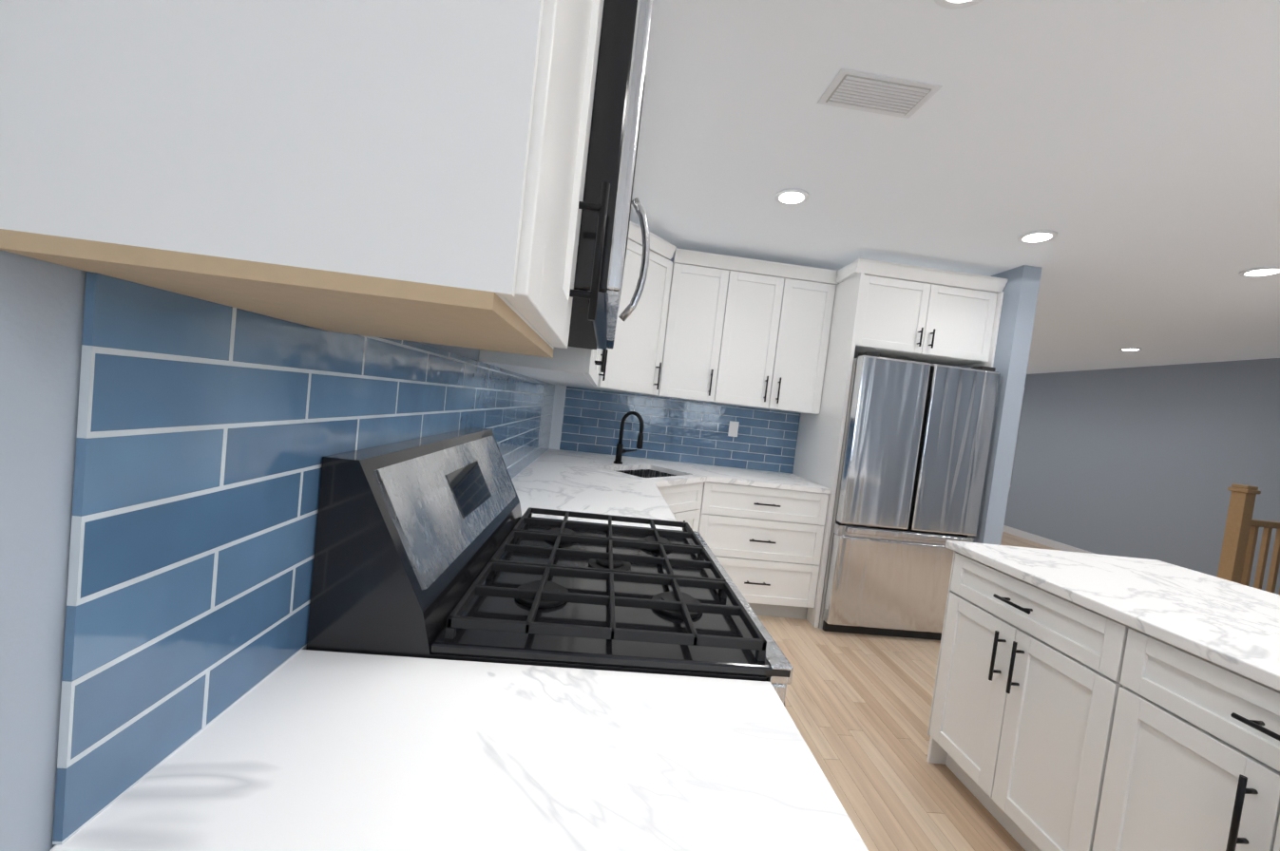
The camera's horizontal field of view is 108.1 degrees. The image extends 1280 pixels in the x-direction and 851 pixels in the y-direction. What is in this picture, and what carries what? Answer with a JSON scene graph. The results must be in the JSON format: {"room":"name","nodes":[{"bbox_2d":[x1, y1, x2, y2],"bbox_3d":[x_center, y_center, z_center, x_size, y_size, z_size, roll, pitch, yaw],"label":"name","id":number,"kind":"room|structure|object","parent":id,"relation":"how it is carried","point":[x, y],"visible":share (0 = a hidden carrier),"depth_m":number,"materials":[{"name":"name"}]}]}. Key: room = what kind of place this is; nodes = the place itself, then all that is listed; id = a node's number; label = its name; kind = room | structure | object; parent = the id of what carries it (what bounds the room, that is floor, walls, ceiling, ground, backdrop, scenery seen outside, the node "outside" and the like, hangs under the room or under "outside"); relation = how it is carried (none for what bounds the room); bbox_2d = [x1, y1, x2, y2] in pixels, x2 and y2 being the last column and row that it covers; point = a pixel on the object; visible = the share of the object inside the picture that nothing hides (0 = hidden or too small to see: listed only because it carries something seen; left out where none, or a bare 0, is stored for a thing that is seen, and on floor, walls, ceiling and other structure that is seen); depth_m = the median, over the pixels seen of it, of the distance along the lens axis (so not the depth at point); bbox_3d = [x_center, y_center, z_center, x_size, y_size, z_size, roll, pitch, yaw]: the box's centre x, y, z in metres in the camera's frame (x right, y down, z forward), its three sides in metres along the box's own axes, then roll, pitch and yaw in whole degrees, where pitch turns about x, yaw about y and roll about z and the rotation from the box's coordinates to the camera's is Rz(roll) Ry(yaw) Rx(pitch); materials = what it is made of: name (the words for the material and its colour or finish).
{"room":"kitchen","nodes":[
{"label":"kitchen","id":0,"kind":"room"},
{"bbox_2d":[0,249,479,850],"bbox_3d":[-0.602,-0.055,1.837,0.120,2.440,12.420,6,3,-4],"label":"wall","id":1,"kind":"structure","parent":0,"point":[42,305],"depth_m":0.34,"materials":[{"name":"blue paint"}]},
{"bbox_2d":[52,271,554,844],"bbox_3d":[-0.550,0.017,1.913,0.007,0.477,3.118,6,3,-4],"label":"tile backsplash","id":2,"kind":"structure","parent":1,"relation":"attached to","point":[210,435],"depth_m":0.47,"materials":[{"name":"blue tile"}]},
{"bbox_2d":[0,0,610,358],"bbox_3d":[-0.177,-0.619,0.438,0.380,1.044,0.398,6,3,-4],"label":"upper cabinet","id":3,"kind":"object","parent":1,"relation":"attached to","point":[411,170],"visible":1,"depth_m":0.30,"materials":[{"name":"white wood"}]},
{"bbox_2d":[478,346,608,386],"bbox_3d":[-0.293,-0.700,2.058,0.380,0.990,1.315,6,3,-4],"label":"upper cabinet","id":4,"kind":"object","parent":1,"relation":"attached to","point":[575,366],"visible":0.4,"depth_m":1.43,"materials":[{"name":"white wood"}]},
{"bbox_2d":[567,0,652,349],"bbox_3d":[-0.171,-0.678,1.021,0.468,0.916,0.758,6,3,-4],"label":"microwave","id":5,"kind":"object","parent":1,"relation":"attached to","point":[620,83],"visible":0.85,"depth_m":0.67,"materials":[{"name":"black metal"}]},
{"bbox_2d":[571,257,842,413],"bbox_3d":[0.819,0.025,3.649,2.990,2.440,0.120,6,3,-4],"label":"wall","id":6,"kind":"structure","parent":0,"point":[672,259],"depth_m":3.52,"materials":[{"name":"blue paint"}]},
{"bbox_2d":[548,384,566,450],"bbox_3d":[-0.620,-0.060,3.473,0.087,0.478,0.012,6,3,-4],"label":"trim","id":7,"kind":"structure","parent":6,"relation":"attached to","point":[557,417],"depth_m":3.47,"materials":[{"name":"white"}]},
{"bbox_2d":[542,220,676,396],"bbox_3d":[-0.184,-0.734,3.099,0.747,0.990,0.747,6,3,-4],"label":"upper cabinet","id":8,"kind":"object","parent":6,"relation":"attached to","point":[634,360],"visible":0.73,"depth_m":2.98,"materials":[{"name":"white wood"}]},
{"bbox_2d":[559,386,800,474],"bbox_3d":[0.320,0.043,3.548,1.810,0.477,0.007,6,3,-4],"label":"tile backsplash","id":9,"kind":"structure","parent":6,"relation":"attached to","point":[678,430],"depth_m":3.54,"materials":[{"name":"blue tile"}]},
{"bbox_2d":[727,420,739,437],"bbox_3d":[0.719,0.027,3.568,0.072,0.118,0.008,6,3,-4],"label":"outlet","id":10,"kind":"object","parent":9,"relation":"attached to","point":[733,429],"visible":1,"depth_m":3.56,"materials":[{"name":"white plastic"}]},
{"bbox_2d":[655,248,838,414],"bbox_3d":[0.743,-0.640,3.355,1.150,0.990,0.380,6,3,-4],"label":"upper cabinet","id":11,"kind":"object","parent":6,"relation":"attached to","point":[747,333],"depth_m":3.21,"materials":[{"name":"white wood"}]},
{"bbox_2d":[757,532,1060,850],"bbox_3d":[2.636,1.575,2.152,6.940,0.100,12.420,6,3,-4],"label":"floor","id":12,"kind":"structure","parent":0,"point":[858,707],"depth_m":2.02,"materials":[{"name":"brown wood"}]},
{"bbox_2d":[305,427,793,706],"bbox_3d":[-0.157,0.657,1.090,0.779,1.190,0.760,6,3,-4],"label":"range","id":13,"kind":"object","parent":12,"relation":"on","point":[437,546],"visible":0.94,"depth_m":0.78,"materials":[{"name":"black metal"}]},
{"bbox_2d":[657,482,703,532],"bbox_3d":[-0.178,0.725,3.040,1.067,0.880,1.017,6,3,-4],"label":"base cabinet","id":14,"kind":"object","parent":12,"relation":"on","point":[683,502],"visible":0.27,"depth_m":2.81,"materials":[{"name":"white wood"}]},
{"bbox_2d":[511,448,831,531],"bbox_3d":[0.321,0.344,2.533,1.897,0.032,2.060,6,3,-4],"label":"countertop","id":15,"kind":"structure","parent":14,"relation":"on","point":[572,481],"depth_m":2.36,"materials":[{"name":"stone"}]},
{"bbox_2d":[613,411,643,464],"bbox_3d":[-0.068,0.082,3.033,0.170,0.357,0.193,6,3,-4],"label":"faucet","id":16,"kind":"object","parent":15,"relation":"on","point":[620,450],"visible":1,"depth_m":3.05,"materials":[{"name":"black metal"}]},
{"bbox_2d":[617,469,676,477],"bbox_3d":[0.031,0.420,2.900,0.404,0.214,0.524,9,3,41],"label":"sink","id":17,"kind":"object","parent":15,"relation":"in","point":[645,473],"visible":0.04,"depth_m":3.16,"materials":[{"name":"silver metal"}]},
{"bbox_2d":[697,481,828,619],"bbox_3d":[0.749,0.819,3.291,0.830,0.880,0.660,6,3,-4],"label":"base cabinet","id":18,"kind":"object","parent":12,"relation":"on","point":[764,544],"visible":0.77,"depth_m":3.01,"materials":[{"name":"white wood"}]},
{"bbox_2d":[792,257,1008,628],"bbox_3d":[1.708,0.170,3.322,1.001,2.380,0.667,6,3,-4],"label":"surround","id":19,"kind":"object","parent":12,"relation":"on","point":[909,313],"visible":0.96,"depth_m":3.01,"materials":[{"name":"white wood"}]},
{"bbox_2d":[818,351,1000,640],"bbox_3d":[1.702,0.463,3.288,0.914,1.800,0.739,6,3,-4],"label":"refrigerator","id":20,"kind":"object","parent":12,"relation":"on","point":[913,466],"visible":0.81,"depth_m":2.92,"materials":[{"name":"grey metal"}]},
{"bbox_2d":[926,551,1279,850],"bbox_3d":[1.558,0.999,1.275,0.712,0.880,1.253,6,3,-4],"label":"kitchen island","id":21,"kind":"object","parent":12,"relation":"on","point":[1057,723],"visible":0.98,"depth_m":1.29,"materials":[{"name":"white wood"}]},
{"bbox_2d":[945,539,1279,691],"bbox_3d":[1.745,0.561,1.263,0.941,0.032,1.300,6,3,-4],"label":"island countertop","id":22,"kind":"structure","parent":21,"relation":"on","point":[1232,626],"depth_m":1.40,"materials":[{"name":"stone"}]},
{"bbox_2d":[1217,483,1279,595],"bbox_3d":[5.321,1.142,3.787,1.218,1.220,0.120,6,3,-4],"label":"stair railing","id":23,"kind":"object","parent":12,"relation":"on","point":[1238,545],"visible":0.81,"depth_m":3.74,"materials":[{"name":"brown wood"}]},
{"bbox_3d":[-0.180,0.834,0.570,0.710,0.880,0.280,6,3,-4],"label":"base cabinet","id":24,"kind":"object","parent":12,"relation":"on","visible":0},
{"bbox_2d":[49,649,868,850],"bbox_3d":[-0.135,0.381,0.542,0.697,0.032,0.300,6,3,-4],"label":"countertop","id":25,"kind":"structure","parent":24,"relation":"on","point":[310,751],"depth_m":0.49,"materials":[{"name":"stone"}]},
{"bbox_2d":[630,0,1279,374],"bbox_3d":[2.920,-0.946,2.041,6.940,0.100,12.420,6,3,-4],"label":"ceiling","id":26,"kind":"structure","parent":0,"point":[1128,150],"depth_m":1.83,"materials":[{"name":"white paint"}]},
{"bbox_2d":[774,188,808,205],"bbox_3d":[0.757,-1.146,2.317,0.166,0.010,0.177,6,3,-4],"label":"recessed light","id":27,"kind":"object","parent":26,"relation":"in","point":[791,197],"depth_m":2.31,"materials":[{"name":"white"}]},
{"bbox_2d":[817,68,942,118],"bbox_3d":[0.796,-1.108,1.560,0.340,0.010,0.170,6,3,-4],"label":"ceiling vent","id":28,"kind":"object","parent":26,"relation":"in","point":[875,93],"visible":1,"depth_m":1.54,"materials":[{"name":"white metal"}]},
{"bbox_2d":[934,0,983,9],"bbox_3d":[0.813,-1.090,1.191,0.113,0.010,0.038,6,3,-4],"label":"recessed light","id":29,"kind":"object","parent":26,"relation":"in","point":[946,4],"depth_m":1.19,"materials":[{"name":"white plastic"}]},
{"bbox_2d":[1017,229,1057,243],"bbox_3d":[2.097,-1.000,2.450,0.178,0.010,0.178,6,3,-4],"label":"recessed light","id":30,"kind":"object","parent":26,"relation":"in","point":[1042,236],"depth_m":2.45,"materials":[{"name":"white plastic"}]},
{"bbox_2d":[1119,347,1142,351],"bbox_3d":[4.971,-0.775,4.702,0.200,0.010,0.189,6,3,-4],"label":"recessed light","id":31,"kind":"object","parent":26,"relation":"in","point":[1124,349],"depth_m":4.71,"materials":[{"name":"white plastic"}]},
{"bbox_2d":[1238,266,1279,277],"bbox_3d":[3.438,-0.854,2.563,0.186,0.010,0.173,6,3,-4],"label":"recessed light","id":32,"kind":"object","parent":26,"relation":"in","point":[1273,270],"depth_m":2.57,"materials":[{"name":"white"}]},
{"bbox_2d":[969,265,1041,545],"bbox_3d":[2.273,0.204,3.305,0.120,2.440,0.750,6,3,-4],"label":"wall","id":33,"kind":"structure","parent":0,"point":[1020,299],"depth_m":2.93,"materials":[{"name":"blue paint"}]},
{"bbox_2d":[1003,358,1279,594],"bbox_3d":[6.013,0.579,4.387,0.120,2.440,8.344,6,3,-4],"label":"wall","id":34,"kind":"structure","parent":0,"point":[1153,463],"depth_m":5.37,"materials":[{"name":"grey paint"}]},
{"bbox_2d":[1002,525,1094,554],"bbox_3d":[5.716,1.661,5.822,0.017,0.100,5.256,6,3,-4],"label":"baseboard","id":35,"kind":"structure","parent":34,"relation":"attached to","point":[1039,540],"depth_m":6.51,"materials":[{"name":"white wood"}]}
]}

